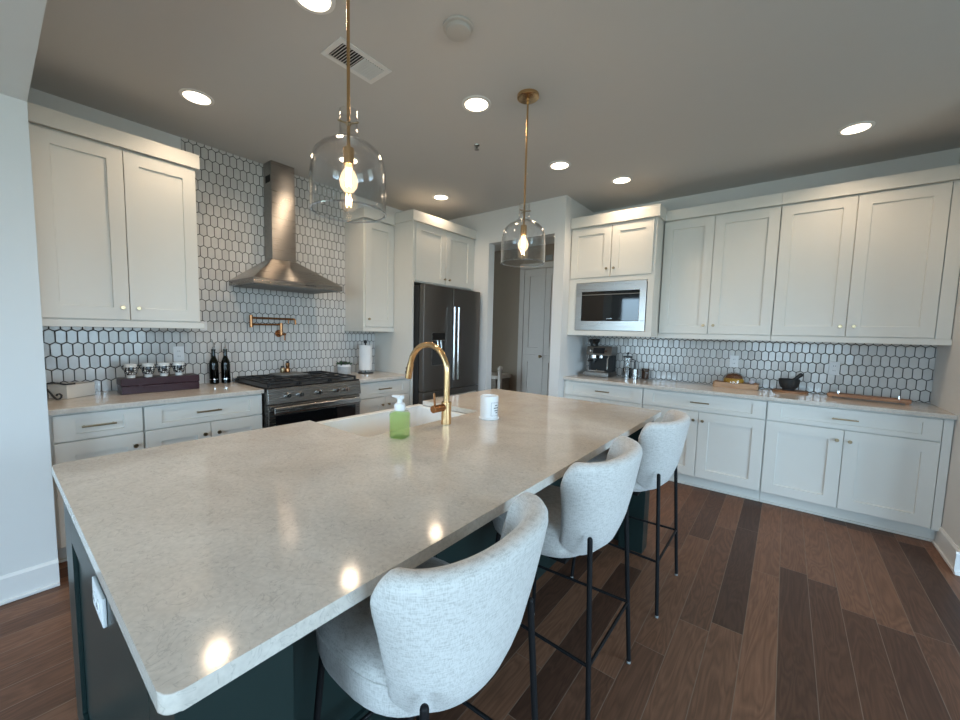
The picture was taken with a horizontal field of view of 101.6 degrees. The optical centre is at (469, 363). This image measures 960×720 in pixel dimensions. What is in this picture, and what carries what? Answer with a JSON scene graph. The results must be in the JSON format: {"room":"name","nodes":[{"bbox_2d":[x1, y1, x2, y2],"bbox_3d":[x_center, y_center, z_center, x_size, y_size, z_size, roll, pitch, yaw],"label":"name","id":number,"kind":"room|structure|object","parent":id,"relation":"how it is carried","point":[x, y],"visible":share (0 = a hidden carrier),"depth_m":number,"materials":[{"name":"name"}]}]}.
{"room":"kitchen","nodes":[
{"label":"kitchen","id":0,"kind":"room"},
{"bbox_2d":[0,0,46,101],"bbox_3d":[-1.437,-1.371,1.025,6.020,0.384,0.448,5,6,39],"label":"wall","id":1,"kind":"structure","parent":0,"point":[21,21],"depth_m":1.49,"materials":[{"name":"white paint"}]},
{"bbox_2d":[0,93,57,575],"bbox_3d":[-3.057,-0.100,2.422,1.930,2.452,0.448,5,6,39],"label":"wall","id":2,"kind":"structure","parent":0,"point":[28,538],"depth_m":1.93,"materials":[{"name":"white paint"}]},
{"bbox_2d":[0,559,59,605],"bbox_3d":[-2.322,1.120,1.905,0.028,0.138,0.448,5,6,39],"label":"baseboard","id":3,"kind":"structure","parent":2,"relation":"attached to","point":[17,585],"depth_m":2.00,"materials":[{"name":"white paint"}]},
{"bbox_2d":[27,88,402,395],"bbox_3d":[-1.670,-0.390,3.961,0.120,2.836,3.714,5,6,39],"label":"wall","id":4,"kind":"structure","parent":0,"point":[37,97],"depth_m":2.73,"materials":[{"name":"white paint"}]},
{"bbox_2d":[27,102,204,328],"bbox_3d":[-2.360,-0.869,2.645,0.366,1.242,0.847,5,6,39],"label":"upper cabinet","id":5,"kind":"object","parent":4,"relation":"attached to","point":[115,210],"visible":0.85,"depth_m":2.50,"materials":[{"name":"white paint"}]},
{"bbox_2d":[42,137,374,394],"bbox_3d":[-1.937,-0.814,3.478,0.009,1.922,2.670,5,6,39],"label":"tile backsplash","id":6,"kind":"structure","parent":4,"relation":"attached to","point":[229,187],"depth_m":3.39,"materials":[{"name":"white tile"}]},
{"bbox_2d":[173,346,183,360],"bbox_3d":[-2.300,-0.078,3.093,0.009,0.117,0.072,5,6,39],"label":"wall outlet","id":7,"kind":"object","parent":6,"relation":"attached to","point":[178,351],"visible":1,"depth_m":3.09,"materials":[{"name":"white plastic"}]},
{"bbox_2d":[200,321,206,330],"bbox_3d":[-2.183,-0.309,3.212,0.010,0.075,0.048,5,6,39],"label":"light switch","id":8,"kind":"object","parent":6,"relation":"attached to","point":[204,322],"visible":0.66,"depth_m":3.22,"materials":[{"name":"white plastic"}]},
{"bbox_2d":[249,315,296,340],"bbox_3d":[-1.817,-0.327,3.614,0.074,0.227,0.423,5,6,39],"label":"pot filler","id":9,"kind":"object","parent":6,"relation":"attached to","point":[278,333],"visible":1,"depth_m":3.61,"materials":[{"name":"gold metal"}]},
{"bbox_2d":[229,160,341,293],"bbox_3d":[-1.605,-1.212,3.442,0.495,1.106,0.780,5,6,39],"label":"range hood","id":10,"kind":"object","parent":4,"relation":"attached to","point":[280,271],"visible":1,"depth_m":3.47,"materials":[{"name":"silver metal"}]},
{"bbox_2d":[343,207,395,331],"bbox_3d":[-1.077,-0.971,4.226,0.366,1.242,0.410,5,6,39],"label":"upper cabinet","id":11,"kind":"object","parent":4,"relation":"attached to","point":[369,247],"visible":0.99,"depth_m":4.11,"materials":[{"name":"white paint"}]},
{"bbox_2d":[0,481,959,719],"bbox_3d":[0.385,1.321,1.651,8.600,0.100,9.200,5,6,39],"label":"floor","id":12,"kind":"structure","parent":0,"point":[769,612],"depth_m":1.85,"materials":[{"name":"brown wood"}]},
{"bbox_2d":[48,406,143,562],"bbox_3d":[-2.422,0.694,2.519,0.642,0.883,0.416,5,6,39],"label":"base cabinet","id":13,"kind":"object","parent":12,"relation":"on","point":[81,435],"visible":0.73,"depth_m":2.28,"materials":[{"name":"white paint"}]},
{"bbox_2d":[142,393,261,448],"bbox_3d":[-2.063,0.665,2.961,0.642,0.883,0.721,5,6,39],"label":"base cabinet","id":14,"kind":"object","parent":12,"relation":"on","point":[177,422],"visible":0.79,"depth_m":2.71,"materials":[{"name":"white paint"}]},
{"bbox_2d":[47,381,263,415],"bbox_3d":[-2.187,0.219,2.764,0.638,0.030,1.144,5,6,39],"label":"countertop","id":15,"kind":"structure","parent":14,"relation":"on","point":[102,400],"depth_m":2.56,"materials":[{"name":"beige stone"}]},
{"bbox_2d":[46,381,94,399],"bbox_3d":[-2.576,0.164,2.484,0.128,0.109,0.281,1,5,2],"label":"box","id":16,"kind":"object","parent":15,"relation":"on","point":[57,391],"visible":0.8,"depth_m":2.47,"materials":[{"name":"beige paint"}]},
{"bbox_2d":[116,373,199,394],"bbox_3d":[-2.249,0.143,2.842,0.148,0.106,0.452,5,6,39],"label":"wooden box","id":17,"kind":"object","parent":15,"relation":"on","point":[172,382],"visible":1,"depth_m":2.77,"materials":[{"name":"red wood"}]},
{"bbox_2d":[121,363,139,377],"bbox_3d":[-2.342,0.050,2.704,0.078,0.096,0.078,1,5,-1],"label":"cup","id":18,"kind":"object","parent":17,"relation":"on","point":[130,370],"visible":1,"depth_m":2.68,"materials":[{"name":"white ceramic"}]},
{"bbox_2d":[139,363,156,376],"bbox_3d":[-2.282,0.045,2.777,0.078,0.096,0.078,1,5,-1],"label":"cup","id":19,"kind":"object","parent":17,"relation":"on","point":[148,369],"visible":1,"depth_m":2.76,"materials":[{"name":"white ceramic"}]},
{"bbox_2d":[155,362,171,375],"bbox_3d":[-2.225,0.041,2.847,0.078,0.096,0.078,1,5,-1],"label":"cup","id":20,"kind":"object","parent":17,"relation":"on","point":[163,368],"visible":1,"depth_m":2.82,"materials":[{"name":"white ceramic"}]},
{"bbox_2d":[171,362,185,374],"bbox_3d":[-2.169,0.036,2.917,0.078,0.096,0.078,1,5,-1],"label":"cup","id":21,"kind":"object","parent":17,"relation":"on","point":[178,368],"visible":1,"depth_m":2.89,"materials":[{"name":"white ceramic"}]},
{"bbox_2d":[209,339,218,383],"bbox_3d":[-2.110,-0.021,3.224,0.070,0.374,0.070,5,6,39],"label":"oil bottle","id":22,"kind":"object","parent":15,"relation":"on","point":[213,363],"visible":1,"depth_m":3.21,"materials":[{"name":"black glass"}]},
{"bbox_2d":[221,339,230,382],"bbox_3d":[-2.046,-0.024,3.278,0.070,0.374,0.070,5,6,39],"label":"oil bottle","id":23,"kind":"object","parent":15,"relation":"on","point":[225,363],"visible":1,"depth_m":3.26,"materials":[{"name":"glass"}]},
{"bbox_2d":[232,371,360,427],"bbox_3d":[-1.532,0.585,3.545,0.726,0.968,0.844,5,6,39],"label":"gas range","id":24,"kind":"object","parent":12,"relation":"on","point":[316,396],"visible":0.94,"depth_m":3.30,"materials":[{"name":"silver metal"}]},
{"bbox_2d":[280,366,284,372],"bbox_3d":[-1.748,0.053,3.657,0.042,0.064,0.041,5,6,39],"label":"spice shaker","id":25,"kind":"object","parent":24,"relation":"on","point":[282,369],"visible":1,"depth_m":3.64,"materials":[{"name":"brown"}]},
{"bbox_2d":[285,361,289,372],"bbox_3d":[-1.718,0.029,3.692,0.044,0.107,0.043,5,6,39],"label":"spice shaker","id":26,"kind":"object","parent":24,"relation":"on","point":[287,364],"visible":1,"depth_m":3.68,"materials":[{"name":"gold metal"}]},
{"bbox_2d":[232,374,358,388],"bbox_3d":[-1.550,0.148,3.531,0.656,0.010,0.844,5,6,39],"label":"cooktop","id":27,"kind":"object","parent":24,"relation":"in","point":[344,380],"depth_m":3.35,"materials":[{"name":"black metal"}]},
{"bbox_2d":[63,406,653,719],"bbox_3d":[-0.106,0.792,1.952,1.248,0.883,2.537,5,6,39],"label":"kitchen island","id":28,"kind":"object","parent":12,"relation":"on","point":[109,683],"visible":0.23,"depth_m":1.08,"materials":[{"name":"green paint"}]},
{"bbox_2d":[92,576,107,627],"bbox_3d":[-0.853,0.546,0.898,0.125,0.068,0.011,5,6,39],"label":"wall outlet","id":29,"kind":"object","parent":28,"relation":"attached to","point":[99,599],"visible":1,"depth_m":0.88,"materials":[{"name":"white plastic"}]},
{"bbox_2d":[93,591,96,604],"bbox_3d":[-0.871,0.545,0.908,0.031,0.031,0.003,5,6,39],"label":"socket","id":30,"kind":"object","parent":29,"relation":"attached to","point":[94,592],"depth_m":0.90,"materials":[{"name":"white plastic"}]},
{"bbox_2d":[96,599,99,612],"bbox_3d":[-0.840,0.548,0.883,0.031,0.031,0.003,5,6,39],"label":"socket","id":31,"kind":"object","parent":29,"relation":"attached to","point":[97,600],"depth_m":0.88,"materials":[{"name":"white plastic"}]},
{"bbox_2d":[52,389,660,714],"bbox_3d":[-0.091,0.336,1.912,1.312,0.030,2.582,5,6,39],"label":"island countertop","id":32,"kind":"structure","parent":28,"relation":"on","point":[211,557],"depth_m":1.01,"materials":[{"name":"beige stone"}]},
{"bbox_2d":[317,404,464,436],"bbox_3d":[-0.395,0.436,2.217,0.547,0.243,0.828,5,6,39],"label":"farmhouse sink","id":33,"kind":"object","parent":32,"relation":"in","point":[370,424],"visible":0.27,"depth_m":2.43,"materials":[{"name":"ceramic"}]},
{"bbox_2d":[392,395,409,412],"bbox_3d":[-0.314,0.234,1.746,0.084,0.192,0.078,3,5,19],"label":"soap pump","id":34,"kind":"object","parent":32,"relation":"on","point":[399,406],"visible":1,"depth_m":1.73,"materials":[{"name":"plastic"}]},
{"bbox_2d":[405,342,451,424],"bbox_3d":[-0.250,0.095,2.061,0.335,0.419,0.126,5,6,39],"label":"kitchen faucet","id":35,"kind":"object","parent":32,"relation":"on","point":[444,407],"visible":1,"depth_m":1.99,"materials":[{"name":"gold metal"}]},
{"bbox_2d":[479,394,498,419],"bbox_3d":[0.109,0.240,2.172,0.114,0.128,0.114,5,6,39],"label":"canister","id":36,"kind":"object","parent":32,"relation":"on","point":[488,402],"visible":1,"depth_m":2.13,"materials":[{"name":"ceramic"}]},
{"bbox_2d":[360,378,409,413],"bbox_3d":[-1.084,0.587,4.168,0.642,0.883,0.666,5,6,39],"label":"base cabinet","id":37,"kind":"object","parent":12,"relation":"on","point":[377,395],"visible":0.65,"depth_m":3.94,"materials":[{"name":"white paint"}]},
{"bbox_2d":[348,370,404,382],"bbox_3d":[-1.078,0.131,4.131,0.638,0.030,0.671,5,6,39],"label":"countertop","id":38,"kind":"structure","parent":37,"relation":"on","point":[376,375],"depth_m":4.03,"materials":[{"name":"beige stone"}]},
{"bbox_2d":[336,361,351,373],"bbox_3d":[-1.324,0.037,4.144,0.175,0.143,0.176,5,6,39],"label":"potted succulent","id":39,"kind":"object","parent":38,"relation":"on","point":[343,367],"visible":0.97,"depth_m":4.08,"materials":[{"name":"grey ceramic"}]},
{"bbox_2d":[337,364,350,373],"bbox_3d":[-1.326,0.057,4.136,0.140,0.103,0.140,5,6,39],"label":"pot","id":40,"kind":"object","parent":39,"relation":"on","point":[342,368],"depth_m":4.08,"materials":[{"name":"white ceramic"}]},
{"bbox_2d":[357,340,372,373],"bbox_3d":[-1.133,-0.077,4.255,0.170,0.360,0.170,5,6,39],"label":"paper towel holder","id":41,"kind":"object","parent":38,"relation":"on","point":[365,351],"visible":1,"depth_m":4.20,"materials":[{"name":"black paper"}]},
{"bbox_2d":[375,209,476,404],"bbox_3d":[-0.531,-0.329,4.750,0.668,2.636,1.058,5,6,39],"label":"tall cabinet","id":42,"kind":"object","parent":12,"relation":"on","point":[429,249],"visible":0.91,"depth_m":4.30,"materials":[{"name":"white paint"}]},
{"bbox_2d":[313,492,547,719],"bbox_3d":[-0.121,0.826,0.999,0.566,0.971,0.516,5,6,39],"label":"bar stool","id":43,"kind":"object","parent":12,"relation":"on","point":[430,636],"visible":0.96,"depth_m":0.76,"materials":[{"name":"fabric"}]},
{"bbox_2d":[413,284,479,405],"bbox_3d":[-0.453,0.041,4.728,0.808,1.845,0.968,5,6,39],"label":"refrigerator","id":44,"kind":"object","parent":12,"relation":"on","point":[448,318],"visible":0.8,"depth_m":4.37,"materials":[{"name":"black metal"}]},
{"bbox_2d":[491,366,511,389],"bbox_3d":[0.391,0.422,6.896,0.680,0.825,0.465,5,6,39],"label":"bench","id":45,"kind":"object","parent":12,"relation":"on","point":[499,380],"visible":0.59,"depth_m":6.63,"materials":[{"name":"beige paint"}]},
{"bbox_2d":[493,436,642,719],"bbox_3d":[0.366,0.787,1.599,0.566,0.971,0.516,5,6,39],"label":"bar stool","id":46,"kind":"object","parent":12,"relation":"on","point":[590,504],"visible":0.79,"depth_m":1.35,"materials":[{"name":"fabric"}]},
{"bbox_2d":[564,380,643,407],"bbox_3d":[1.542,0.631,4.339,0.834,0.883,0.642,5,6,39],"label":"base cabinet","id":47,"kind":"object","parent":12,"relation":"on","point":[630,396],"visible":0.32,"depth_m":4.07,"materials":[{"name":"white paint"}]},
{"bbox_2d":[570,409,689,617],"bbox_3d":[0.896,0.748,2.217,0.566,0.971,0.516,5,6,39],"label":"bar stool","id":48,"kind":"object","parent":12,"relation":"on","point":[662,443],"visible":0.68,"depth_m":1.95,"materials":[{"name":"fabric"}]},
{"bbox_2d":[643,388,767,500],"bbox_3d":[2.243,0.693,3.774,0.966,0.883,0.642,5,6,39],"label":"base cabinet","id":49,"kind":"object","parent":12,"relation":"on","point":[722,452],"visible":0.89,"depth_m":3.45,"materials":[{"name":"white paint"}]},
{"bbox_2d":[759,401,953,541],"bbox_3d":[3.005,0.761,3.160,0.992,0.883,0.642,5,6,39],"label":"base cabinet","id":50,"kind":"object","parent":12,"relation":"on","point":[888,472],"visible":0.97,"depth_m":2.90,"materials":[{"name":"white paint"}]},
{"bbox_2d":[563,373,957,419],"bbox_3d":[2.317,0.243,3.690,2.799,0.030,0.638,5,6,39],"label":"countertop","id":51,"kind":"structure","parent":50,"relation":"on","point":[818,399],"depth_m":3.26,"materials":[{"name":"beige stone"}]},
{"bbox_2d":[584,338,617,377],"bbox_3d":[1.493,-0.071,4.474,0.285,0.428,0.306,5,6,39],"label":"espresso machine","id":52,"kind":"object","parent":51,"relation":"on","point":[602,359],"visible":1,"depth_m":4.45,"materials":[{"name":"silver metal"}]},
{"bbox_2d":[584,371,606,376],"bbox_3d":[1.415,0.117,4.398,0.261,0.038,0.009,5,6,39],"label":"drip tray","id":53,"kind":"object","parent":52,"relation":"on","point":[586,373],"depth_m":4.40,"materials":[{"name":"silver metal"}]},
{"bbox_2d":[622,352,635,377],"bbox_3d":[1.788,0.016,4.373,0.147,0.284,0.104,5,6,39],"label":"press","id":54,"kind":"object","parent":51,"relation":"on","point":[625,371],"visible":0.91,"depth_m":4.35,"materials":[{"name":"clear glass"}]},
{"bbox_2d":[628,369,637,378],"bbox_3d":[1.800,0.113,4.292,0.100,0.105,0.075,5,6,39],"label":"milk pitcher","id":55,"kind":"object","parent":51,"relation":"on","point":[634,373],"visible":1,"depth_m":4.25,"materials":[{"name":"metal"}]},
{"bbox_2d":[641,369,649,378],"bbox_3d":[1.923,0.111,4.282,0.080,0.115,0.079,5,6,39],"label":"tumbler","id":56,"kind":"object","parent":51,"relation":"on","point":[644,374],"visible":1,"depth_m":4.26,"materials":[{"name":"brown glass"}]},
{"bbox_2d":[713,380,758,389],"bbox_3d":[2.541,0.200,3.735,0.357,0.056,0.170,5,6,39],"label":"serving board","id":57,"kind":"object","parent":51,"relation":"on","point":[717,383],"visible":0.99,"depth_m":3.67,"materials":[{"name":"brown wood"}]},
{"bbox_2d":[723,374,743,382],"bbox_3d":[2.525,0.137,3.737,0.168,0.083,0.168,5,6,39],"label":"bread loaf","id":58,"kind":"object","parent":57,"relation":"on","point":[730,378],"visible":1,"depth_m":3.69,"materials":[{"name":"food"}]},
{"bbox_2d":[772,388,807,393],"bbox_3d":[2.864,0.247,3.496,0.250,0.016,0.210,5,6,39],"label":"round board","id":59,"kind":"object","parent":51,"relation":"on","point":[775,389],"visible":0.9,"depth_m":3.44,"materials":[{"name":"orange wood"}]},
{"bbox_2d":[778,378,799,390],"bbox_3d":[2.856,0.188,3.498,0.152,0.101,0.152,5,6,39],"label":"mortar","id":60,"kind":"object","parent":59,"relation":"on","point":[787,384],"visible":0.99,"depth_m":3.46,"materials":[{"name":"black stone"}]},
{"bbox_2d":[791,373,802,379],"bbox_3d":[2.886,0.140,3.471,0.112,0.117,0.039,5,6,39],"label":"pestle","id":61,"kind":"object","parent":60,"relation":"in","point":[800,375],"visible":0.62,"depth_m":3.45,"materials":[{"name":"black stone"}]},
{"bbox_2d":[827,390,911,404],"bbox_3d":[3.179,0.264,3.125,0.120,0.058,0.470,-3,6,-41],"label":"wooden tray","id":62,"kind":"object","parent":51,"relation":"on","point":[829,394],"visible":1,"depth_m":3.08,"materials":[{"name":"orange wood"}]},
{"bbox_2d":[30,0,959,250],"bbox_3d":[0.450,-1.604,1.408,8.600,0.100,9.200,5,6,39],"label":"ceiling","id":63,"kind":"structure","parent":0,"point":[678,98],"depth_m":2.30,"materials":[{"name":"paint"}]},
{"bbox_2d":[179,88,214,105],"bbox_3d":[-1.730,-1.687,2.481,0.188,0.008,0.188,5,6,39],"label":"recessed light","id":64,"kind":"object","parent":63,"relation":"in","point":[194,96],"visible":1,"depth_m":2.47,"materials":[{"name":"white paint"}]},
{"bbox_2d":[294,0,335,14],"bbox_3d":[-0.683,-1.600,1.709,0.188,0.008,0.188,5,6,39],"label":"recessed light","id":65,"kind":"object","parent":63,"relation":"in","point":[320,7],"visible":1,"depth_m":1.75,"materials":[{"name":"white paint"}]},
{"bbox_2d":[309,0,386,222],"bbox_3d":[-0.443,-1.068,1.430,0.279,1.010,0.279,5,6,39],"label":"pendant light","id":66,"kind":"object","parent":63,"relation":"hanging from","point":[348,151],"visible":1,"depth_m":1.43,"materials":[{"name":"clear glass"}]},
{"bbox_2d":[343,146,353,166],"bbox_3d":[-0.450,-0.770,1.454,0.038,0.062,0.038,5,6,39],"label":"socket","id":67,"kind":"object","parent":66,"relation":"attached to","point":[348,151],"depth_m":1.44,"materials":[{"name":"gold metal"}]},
{"bbox_2d":[337,155,359,164],"bbox_3d":[-1.040,-1.744,3.355,0.188,0.008,0.188,5,6,39],"label":"recessed light","id":68,"kind":"object","parent":63,"relation":"in","point":[339,158],"visible":0.47,"depth_m":3.34,"materials":[{"name":"white paint"}]},
{"bbox_2d":[321,37,391,83],"bbox_3d":[-0.610,-1.631,2.122,0.187,0.010,0.323,5,6,39],"label":"ceiling vent","id":69,"kind":"object","parent":63,"relation":"in","point":[362,65],"visible":0.98,"depth_m":2.11,"materials":[{"name":"white metal"}]},
{"bbox_2d":[432,194,449,199],"bbox_3d":[-0.310,-1.801,4.238,0.188,0.008,0.188,5,6,39],"label":"recessed light","id":70,"kind":"object","parent":63,"relation":"in","point":[436,196],"visible":1,"depth_m":4.23,"materials":[{"name":"white paint"}]},
{"bbox_2d":[443,15,472,41],"bbox_3d":[-0.054,-1.586,1.863,0.144,0.033,0.144,5,6,39],"label":"smoke detector","id":71,"kind":"object","parent":63,"relation":"attached to","point":[458,28],"visible":1,"depth_m":1.84,"materials":[{"name":"white plastic"}]},
{"bbox_2d":[462,95,490,112],"bbox_3d":[0.043,-1.648,2.489,0.188,0.008,0.188,5,6,39],"label":"recessed light","id":72,"kind":"object","parent":63,"relation":"in","point":[474,103],"visible":1,"depth_m":2.48,"materials":[{"name":"white paint"}]},
{"bbox_2d":[501,88,545,266],"bbox_3d":[0.346,-1.133,2.426,0.279,1.010,0.279,5,6,39],"label":"pendant light","id":73,"kind":"object","parent":63,"relation":"hanging from","point":[525,96],"visible":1,"depth_m":2.40,"materials":[{"name":"clear glass"}]},
{"bbox_2d":[520,225,526,235],"bbox_3d":[0.339,-0.835,2.450,0.038,0.062,0.038,5,6,39],"label":"socket","id":74,"kind":"object","parent":73,"relation":"attached to","point":[523,232],"depth_m":2.43,"materials":[{"name":"gold metal"}]},
{"bbox_2d":[549,160,570,169],"bbox_3d":[0.776,-1.705,3.368,0.188,0.008,0.188,5,6,39],"label":"recessed light","id":75,"kind":"object","parent":63,"relation":"in","point":[561,164],"visible":1,"depth_m":3.36,"materials":[{"name":"white paint"}]},
{"bbox_2d":[611,176,632,183],"bbox_3d":[1.424,-1.715,3.660,0.188,0.008,0.188,5,6,39],"label":"recessed light","id":76,"kind":"object","parent":63,"relation":"in","point":[622,179],"visible":1,"depth_m":3.65,"materials":[{"name":"white paint"}]},
{"bbox_2d":[837,121,875,135],"bbox_3d":[2.640,-1.606,2.673,0.188,0.008,0.188,5,6,39],"label":"recessed light","id":77,"kind":"object","parent":63,"relation":"in","point":[862,126],"visible":1,"depth_m":2.67,"materials":[{"name":"white paint"}]},
{"bbox_2d":[448,195,570,397],"bbox_3d":[0.255,-0.422,4.868,1.970,2.836,0.118,5,6,39],"label":"wall","id":78,"kind":"structure","parent":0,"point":[553,214],"depth_m":4.43,"materials":[{"name":"white paint"}]},
{"bbox_2d":[491,244,553,390],"bbox_3d":[1.099,-0.555,6.700,2.970,2.836,0.120,5,6,39],"label":"wall","id":79,"kind":"structure","parent":0,"point":[506,292],"depth_m":6.93,"materials":[{"name":"beige paint"}]},
{"bbox_2d":[516,261,553,391],"bbox_3d":[1.239,-0.392,6.500,1.000,2.550,0.030,5,6,39],"label":"door frame","id":80,"kind":"structure","parent":79,"relation":"attached to","point":[523,267],"depth_m":6.73,"materials":[{"name":"beige paint"}]},
{"bbox_2d":[521,267,552,395],"bbox_3d":[1.214,-0.348,6.474,0.812,2.445,0.106,5,6,39],"label":"door","id":81,"kind":"structure","parent":79,"relation":"in","point":[538,291],"depth_m":6.57,"materials":[{"name":"beige paint"}]},
{"bbox_2d":[546,255,552,260],"bbox_3d":[1.297,-1.728,6.377,0.120,0.085,0.015,5,6,39],"label":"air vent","id":82,"kind":"object","parent":79,"relation":"in","point":[548,257],"visible":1,"depth_m":6.37,"materials":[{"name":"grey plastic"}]},
{"bbox_2d":[563,198,593,397],"bbox_3d":[1.590,-0.407,5.048,0.118,2.836,1.840,5,6,39],"label":"wall","id":83,"kind":"structure","parent":0,"point":[575,345],"depth_m":4.44,"materials":[{"name":"white paint"}]},
{"bbox_2d":[594,148,959,402],"bbox_3d":[3.610,-0.202,3.114,5.470,2.836,0.120,5,6,39],"label":"wall","id":84,"kind":"structure","parent":0,"point":[950,157],"depth_m":3.41,"materials":[{"name":"white paint"}]},
{"bbox_2d":[567,203,666,336],"bbox_3d":[1.610,-0.920,4.207,0.890,1.246,0.606,5,6,39],"label":"upper cabinet","id":85,"kind":"object","parent":84,"relation":"attached to","point":[627,244],"visible":0.95,"depth_m":3.92,"materials":[{"name":"white paint"}]},
{"bbox_2d":[575,279,647,330],"bbox_3d":[1.583,-0.602,4.207,0.717,0.498,0.495,5,6,39],"label":"microwave","id":86,"kind":"object","parent":85,"relation":"on","point":[614,305],"visible":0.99,"depth_m":4.00,"materials":[{"name":"silver metal"}]},
{"bbox_2d":[567,330,658,336],"bbox_3d":[1.597,-0.327,4.271,0.872,0.054,0.582,5,6,39],"label":"shelf","id":87,"kind":"object","parent":85,"relation":"attached to","point":[647,333],"depth_m":3.98,"materials":[{"name":"white paint"}]},
{"bbox_2d":[658,193,782,340],"bbox_3d":[2.371,-0.855,3.749,0.907,1.242,0.366,5,6,39],"label":"upper cabinet","id":88,"kind":"object","parent":84,"relation":"attached to","point":[719,271],"visible":0.96,"depth_m":3.59,"materials":[{"name":"white paint"}]},
{"bbox_2d":[586,336,936,402],"bbox_3d":[2.526,-0.036,3.919,2.798,0.496,0.009,5,6,39],"label":"tile backsplash","id":89,"kind":"structure","parent":84,"relation":"attached to","point":[906,371],"depth_m":3.58,"materials":[{"name":"white tile"}]},
{"bbox_2d":[729,355,738,367],"bbox_3d":[2.602,-0.021,3.847,0.072,0.117,0.009,5,6,39],"label":"wall outlet","id":90,"kind":"object","parent":89,"relation":"attached to","point":[734,360],"visible":1,"depth_m":3.85,"materials":[{"name":"white plastic"}]},
{"bbox_2d":[828,361,840,374],"bbox_3d":[3.165,0.042,3.394,0.072,0.117,0.009,5,6,39],"label":"wall outlet","id":91,"kind":"object","parent":89,"relation":"attached to","point":[834,367],"visible":1,"depth_m":3.39,"materials":[{"name":"white plastic"}]},
{"bbox_2d":[771,164,959,345],"bbox_3d":[3.118,-0.789,3.147,1.013,1.242,0.366,5,6,39],"label":"upper cabinet","id":92,"kind":"object","parent":84,"relation":"attached to","point":[872,260],"visible":1,"depth_m":2.99,"materials":[{"name":"white paint"}]},
{"bbox_2d":[930,159,959,548],"bbox_3d":[3.348,-0.165,2.593,0.120,2.836,1.021,5,6,39],"label":"wall","id":93,"kind":"structure","parent":0,"point":[945,394],"depth_m":2.65,"materials":[{"name":"white paint"}]},
{"bbox_2d":[931,527,959,571],"bbox_3d":[3.085,1.188,2.534,0.028,0.138,0.461,5,6,39],"label":"baseboard","id":94,"kind":"structure","parent":93,"relation":"attached to","point":[946,547],"depth_m":2.53,"materials":[{"name":"white paint"}]},
{"bbox_2d":[953,551,959,575],"bbox_3d":[2.978,1.205,2.306,0.148,0.138,0.028,5,6,39],"label":"baseboard","id":95,"kind":"structure","parent":93,"relation":"attached to","point":[956,570],"depth_m":2.35,"materials":[{"name":"white paint"}]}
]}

